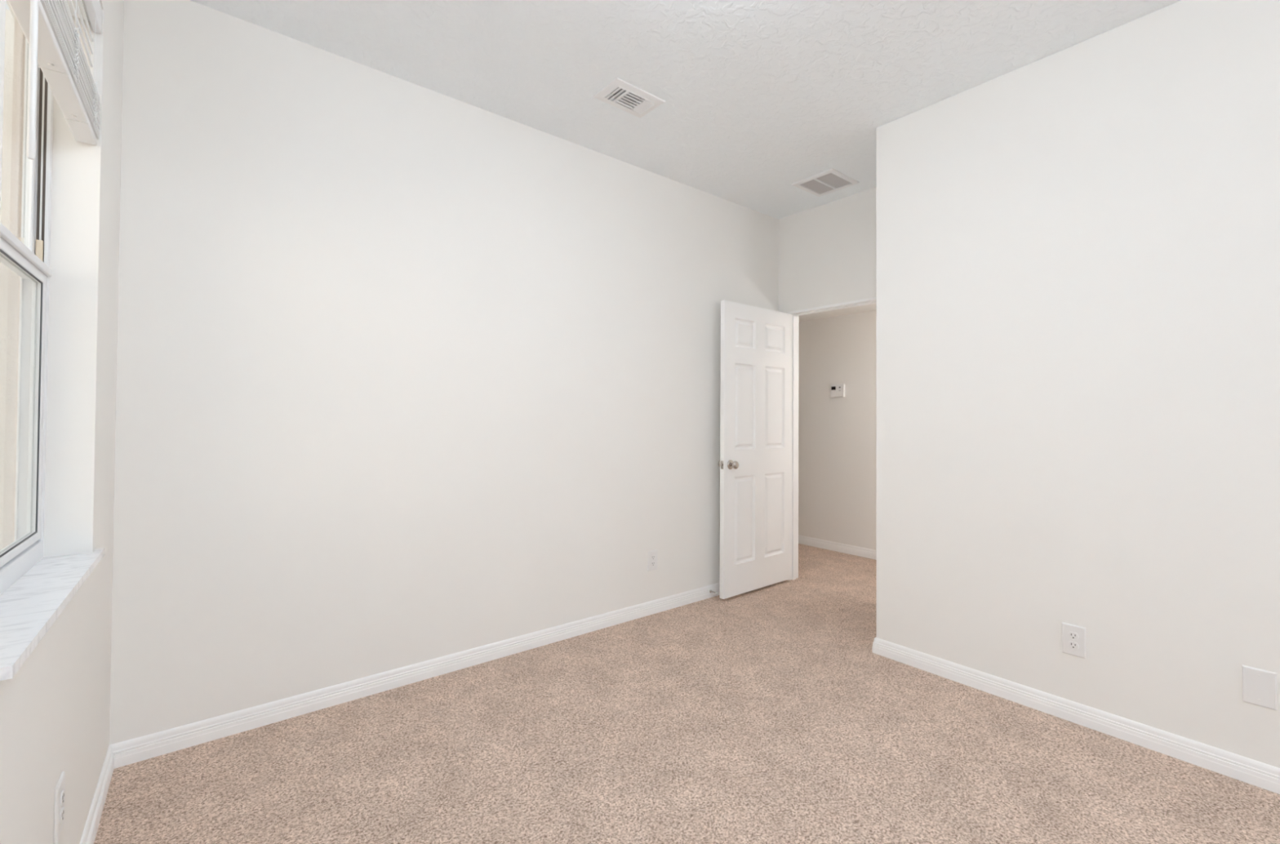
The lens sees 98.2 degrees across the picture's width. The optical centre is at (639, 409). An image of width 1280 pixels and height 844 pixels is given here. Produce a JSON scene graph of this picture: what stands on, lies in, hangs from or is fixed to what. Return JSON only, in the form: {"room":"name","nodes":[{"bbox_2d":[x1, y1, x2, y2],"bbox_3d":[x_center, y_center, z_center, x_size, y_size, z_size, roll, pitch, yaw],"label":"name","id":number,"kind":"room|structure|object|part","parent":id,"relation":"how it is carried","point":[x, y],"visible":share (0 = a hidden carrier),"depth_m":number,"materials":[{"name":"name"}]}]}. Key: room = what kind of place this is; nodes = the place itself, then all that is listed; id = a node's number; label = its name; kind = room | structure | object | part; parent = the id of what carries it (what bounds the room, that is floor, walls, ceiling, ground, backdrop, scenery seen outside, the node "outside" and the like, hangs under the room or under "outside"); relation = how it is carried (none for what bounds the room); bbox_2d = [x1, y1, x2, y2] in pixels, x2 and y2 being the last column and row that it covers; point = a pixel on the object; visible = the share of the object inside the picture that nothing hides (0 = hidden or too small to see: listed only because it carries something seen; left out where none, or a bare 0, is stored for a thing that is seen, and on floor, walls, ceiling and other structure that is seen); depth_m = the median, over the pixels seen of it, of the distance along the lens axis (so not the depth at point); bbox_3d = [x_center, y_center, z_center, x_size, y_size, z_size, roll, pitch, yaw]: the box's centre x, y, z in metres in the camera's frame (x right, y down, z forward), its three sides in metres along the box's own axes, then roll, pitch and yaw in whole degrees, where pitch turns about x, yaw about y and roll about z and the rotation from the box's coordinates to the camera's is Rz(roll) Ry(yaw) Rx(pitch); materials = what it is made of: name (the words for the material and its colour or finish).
{"room":"empty bedroom","nodes":[
{"label":"empty bedroom","id":0,"kind":"room"},
{"bbox_2d":[2,15,25,548],"bbox_3d":[0.010,-0.286,-0.698,0.024,3.395,8.500,1,-1,-38],"label":"wall","id":1,"kind":"structure","parent":0,"point":[19,61],"depth_m":1.52,"materials":[{"name":"beige paint"}]},
{"bbox_2d":[0,0,124,843],"bbox_3d":[0.156,-0.175,-0.744,0.151,2.815,6.750,1,-1,-38],"label":"wall","id":2,"kind":"structure","parent":0,"point":[55,711],"depth_m":1.58,"materials":[{"name":"white paint"}]},
{"bbox_2d":[0,37,104,680],"bbox_3d":[-1.357,-0.374,1.220,0.174,1.610,1.006,1,-1,-38],"label":"window","id":3,"kind":"structure","parent":2,"relation":"in","point":[35,589],"depth_m":1.50,"materials":[{"name":"white plastic"}]},
{"bbox_3d":[-1.391,-0.751,1.163,0.021,0.784,0.907,1,-1,-38],"label":"sash","id":4,"kind":"part","parent":3,"relation":"part of","materials":[{"name":"white plastic"}]},
{"bbox_3d":[-1.373,-0.022,1.169,0.032,0.746,0.919,1,-1,-38],"label":"sash","id":5,"kind":"part","parent":3,"relation":"part of","materials":[{"name":"white plastic"}]},
{"bbox_3d":[-1.385,-0.375,1.164,0.052,1.610,0.952,1,-1,-38],"label":"frame","id":6,"kind":"part","parent":3,"relation":"part of","materials":[{"name":"white plastic"}]},
{"bbox_3d":[-1.656,-0.785,1.537,0.004,0.680,0.004,1,-1,-39],"label":"balance cord","id":7,"kind":"part","parent":3,"relation":"part of","materials":[{"name":"white fabric"}]},
{"bbox_3d":[-1.340,0.419,1.226,0.118,0.021,1.004,1,-1,-38],"label":"sill","id":8,"kind":"part","parent":3,"relation":"part of","materials":[{"name":"white stone"}]},
{"bbox_2d":[7,0,102,159],"bbox_3d":[-1.309,-0.805,1.226,0.088,0.742,0.943,1,-1,-39],"label":"window blind","id":9,"kind":"object","parent":3,"relation":"attached to","point":[49,28],"visible":1,"depth_m":1.28,"materials":[{"name":"white plastic"}]},
{"bbox_3d":[-1.361,-1.021,1.302,0.055,0.208,0.003,1,-1,-38],"label":"ladder cord","id":10,"kind":"part","parent":9,"relation":"part of","materials":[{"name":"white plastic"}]},
{"bbox_3d":[-1.526,-1.019,1.516,0.055,0.208,0.003,1,-1,-38],"label":"ladder cord","id":11,"kind":"part","parent":9,"relation":"part of","materials":[{"name":"white fabric"}]},
{"bbox_2d":[53,771,65,843],"bbox_3d":[-1.326,0.910,1.269,0.009,0.124,0.079,1,-1,-38],"label":"wall outlet","id":12,"kind":"object","parent":2,"relation":"attached to","point":[60,790],"visible":1,"depth_m":1.25,"materials":[{"name":"white plastic"}]},
{"bbox_2d":[59,806,64,823],"bbox_3d":[-1.324,0.929,1.270,0.003,0.028,0.034,1,-1,-38],"label":"receptacle","id":13,"kind":"object","parent":12,"relation":"attached to","point":[62,808],"depth_m":1.27,"materials":[{"name":"white plastic"}]},
{"bbox_2d":[60,789,64,806],"bbox_3d":[-1.324,0.890,1.270,0.003,0.028,0.034,1,-1,-38],"label":"receptacle","id":14,"kind":"object","parent":12,"relation":"attached to","point":[62,791],"depth_m":1.27,"materials":[{"name":"white plastic"}]},
{"bbox_2d":[79,745,114,843],"bbox_3d":[0.161,1.193,-0.646,0.015,0.081,6.580,1,-1,-38],"label":"baseboard","id":15,"kind":"structure","parent":2,"relation":"attached to","point":[88,837],"depth_m":1.71,"materials":[{"name":"white paint"}]},
{"bbox_2d":[109,0,778,745],"bbox_3d":[-0.464,-0.121,3.174,4.129,2.815,0.120,1,-1,-39],"label":"wall","id":16,"kind":"structure","parent":0,"point":[408,373],"depth_m":2.50,"materials":[{"name":"white paint"}]},
{"bbox_2d":[110,582,719,768],"bbox_3d":[-0.388,1.246,3.135,3.791,0.081,0.014,1,-1,-39],"label":"baseboard","id":17,"kind":"structure","parent":16,"relation":"attached to","point":[131,751],"depth_m":2.46,"materials":[{"name":"white paint"}]},
{"bbox_2d":[647,549,657,571],"bbox_3d":[0.082,0.959,3.522,0.079,0.124,0.009,1,-1,-39],"label":"wall outlet","id":18,"kind":"object","parent":16,"relation":"attached to","point":[651,555],"visible":1,"depth_m":3.52,"materials":[{"name":"white plastic"}]},
{"bbox_2d":[5,0,1181,219],"bbox_3d":[1.230,-1.597,1.910,5.405,0.120,9.400,1,-1,-39],"label":"ceiling","id":19,"kind":"structure","parent":0,"point":[762,98],"depth_m":2.42,"materials":[{"name":"white paint"}]},
{"bbox_2d":[593,77,665,118],"bbox_3d":[-0.051,-1.539,2.734,0.297,0.040,0.196,1,-1,-39],"label":"ceiling vent","id":20,"kind":"object","parent":19,"relation":"in","point":[643,102],"visible":1,"depth_m":2.72,"materials":[{"name":"white metal"}]},
{"bbox_2d":[791,168,858,196],"bbox_3d":[1.234,-1.528,3.694,0.317,0.055,0.305,1,-1,-39],"label":"ceiling vent","id":21,"kind":"object","parent":19,"relation":"in","point":[830,180],"visible":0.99,"depth_m":3.69,"materials":[{"name":"white metal"}]},
{"bbox_3d":[1.195,-1.511,3.743,0.250,0.010,0.114,1,-1,-39],"label":"louver panel","id":22,"kind":"part","parent":21,"relation":"part of","materials":[{"name":"grey metal"}]},
{"bbox_3d":[1.274,-1.512,3.646,0.250,0.010,0.114,1,-1,-39],"label":"louver panel","id":23,"kind":"part","parent":21,"relation":"part of","materials":[{"name":"grey metal"}]},
{"bbox_2d":[93,543,1279,843],"bbox_3d":[1.212,1.337,1.866,5.405,0.120,9.400,1,-1,-39],"label":"floor","id":24,"kind":"structure","parent":0,"point":[769,714],"depth_m":2.01,"materials":[{"name":"beige carpet"}]},
{"bbox_2d":[778,187,875,313],"bbox_3d":[1.506,-0.098,3.931,0.115,2.815,1.187,1,-1,-39],"label":"wall","id":25,"kind":"structure","parent":0,"point":[827,252],"depth_m":4.03,"materials":[{"name":"white paint"}]},
{"bbox_2d":[718,300,791,599],"bbox_3d":[0.855,0.273,4.014,0.786,2.027,0.159,1,-1,-39],"label":"door","id":26,"kind":"structure","parent":25,"relation":"in","point":[754,464],"depth_m":3.97,"materials":[{"name":"white paint"}]},
{"bbox_3d":[0.641,0.377,3.772,0.056,0.056,0.052,1,-1,-39],"label":"knob","id":27,"kind":"part","parent":26,"relation":"part of","materials":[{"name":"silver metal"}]},
{"bbox_2d":[786,297,875,580],"bbox_3d":[1.437,0.276,4.008,0.123,2.068,0.802,1,-1,-39],"label":"door frame","id":28,"kind":"structure","parent":25,"relation":"attached to","point":[795,315],"depth_m":4.29,"materials":[{"name":"white paint"}]},
{"bbox_2d":[798,310,876,550],"bbox_3d":[1.799,-0.075,5.384,0.100,2.815,4.500,1,-1,-39],"label":"wall","id":29,"kind":"structure","parent":0,"point":[837,435],"depth_m":5.22,"materials":[{"name":"white paint"}]},
{"bbox_2d":[798,534,876,559],"bbox_3d":[1.747,1.291,5.327,0.014,0.081,4.500,1,-1,-39],"label":"baseboard","id":30,"kind":"structure","parent":29,"relation":"attached to","point":[829,545],"depth_m":5.18,"materials":[{"name":"white paint"}]},
{"bbox_2d":[830,383,844,397],"bbox_3d":[1.858,-0.179,5.211,0.028,0.120,0.136,1,-1,-39],"label":"thermostat","id":31,"kind":"object","parent":29,"relation":"attached to","point":[837,390],"visible":1,"depth_m":5.20,"materials":[{"name":"white plastic"}]},
{"bbox_2d":[799,303,875,321],"bbox_3d":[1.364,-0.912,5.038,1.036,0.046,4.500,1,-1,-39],"label":"door frame","id":32,"kind":"structure","parent":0,"point":[868,308],"depth_m":5.08,"materials":[{"name":"white paint"}]},
{"bbox_2d":[875,0,1279,768],"bbox_3d":[3.015,-0.134,0.905,0.115,2.815,5.413,1,-1,-39],"label":"wall","id":33,"kind":"structure","parent":0,"point":[1077,246],"depth_m":2.24,"materials":[{"name":"white paint"}]},
{"bbox_2d":[1062,622,1085,658],"bbox_3d":[1.791,0.953,2.290,0.009,0.124,0.079,1,-1,-39],"label":"wall outlet","id":34,"kind":"object","parent":33,"relation":"attached to","point":[1073,637],"visible":1,"depth_m":2.29,"materials":[{"name":"white plastic"}]},
{"bbox_2d":[1068,640,1078,649],"bbox_3d":[1.789,0.973,2.288,0.003,0.028,0.034,1,-1,-39],"label":"receptacle","id":35,"kind":"object","parent":34,"relation":"attached to","point":[1073,645],"depth_m":2.29,"materials":[{"name":"white plastic"}]},
{"bbox_2d":[1068,631,1078,639],"bbox_3d":[1.789,0.933,2.288,0.003,0.028,0.034,1,-1,-39],"label":"receptacle","id":36,"kind":"object","parent":34,"relation":"attached to","point":[1072,635],"depth_m":2.29,"materials":[{"name":"white plastic"}]},
{"bbox_2d":[871,636,1279,794],"bbox_3d":[3.237,1.237,1.081,0.750,0.081,5.427,1,-1,-39],"label":"baseboard","id":37,"kind":"structure","parent":33,"relation":"attached to","point":[1263,775],"depth_m":2.22,"materials":[{"name":"white paint"}]},
{"bbox_2d":[1241,665,1276,710],"bbox_3d":[2.114,0.949,1.893,0.008,0.124,0.079,1,-1,-39],"label":"blank plate","id":38,"kind":"object","parent":33,"relation":"attached to","point":[1259,686],"visible":1,"depth_m":1.89,"materials":[{"name":"white plastic"}]},
{"bbox_3d":[-5.557,1.375,-4.916,13.630,0.120,26.000,1,-1,-39],"label":"ground","id":39,"kind":"structure","parent":0,"visible":0},
{"bbox_2d":[0,8,14,550],"bbox_3d":[-4.382,-0.269,1.721,3.770,3.380,0.200,1,-1,-39],"label":"wall","id":40,"kind":"structure","parent":39,"relation":"on","point":[9,21],"depth_m":2.67,"materials":[{"name":"white paint"}]}
]}

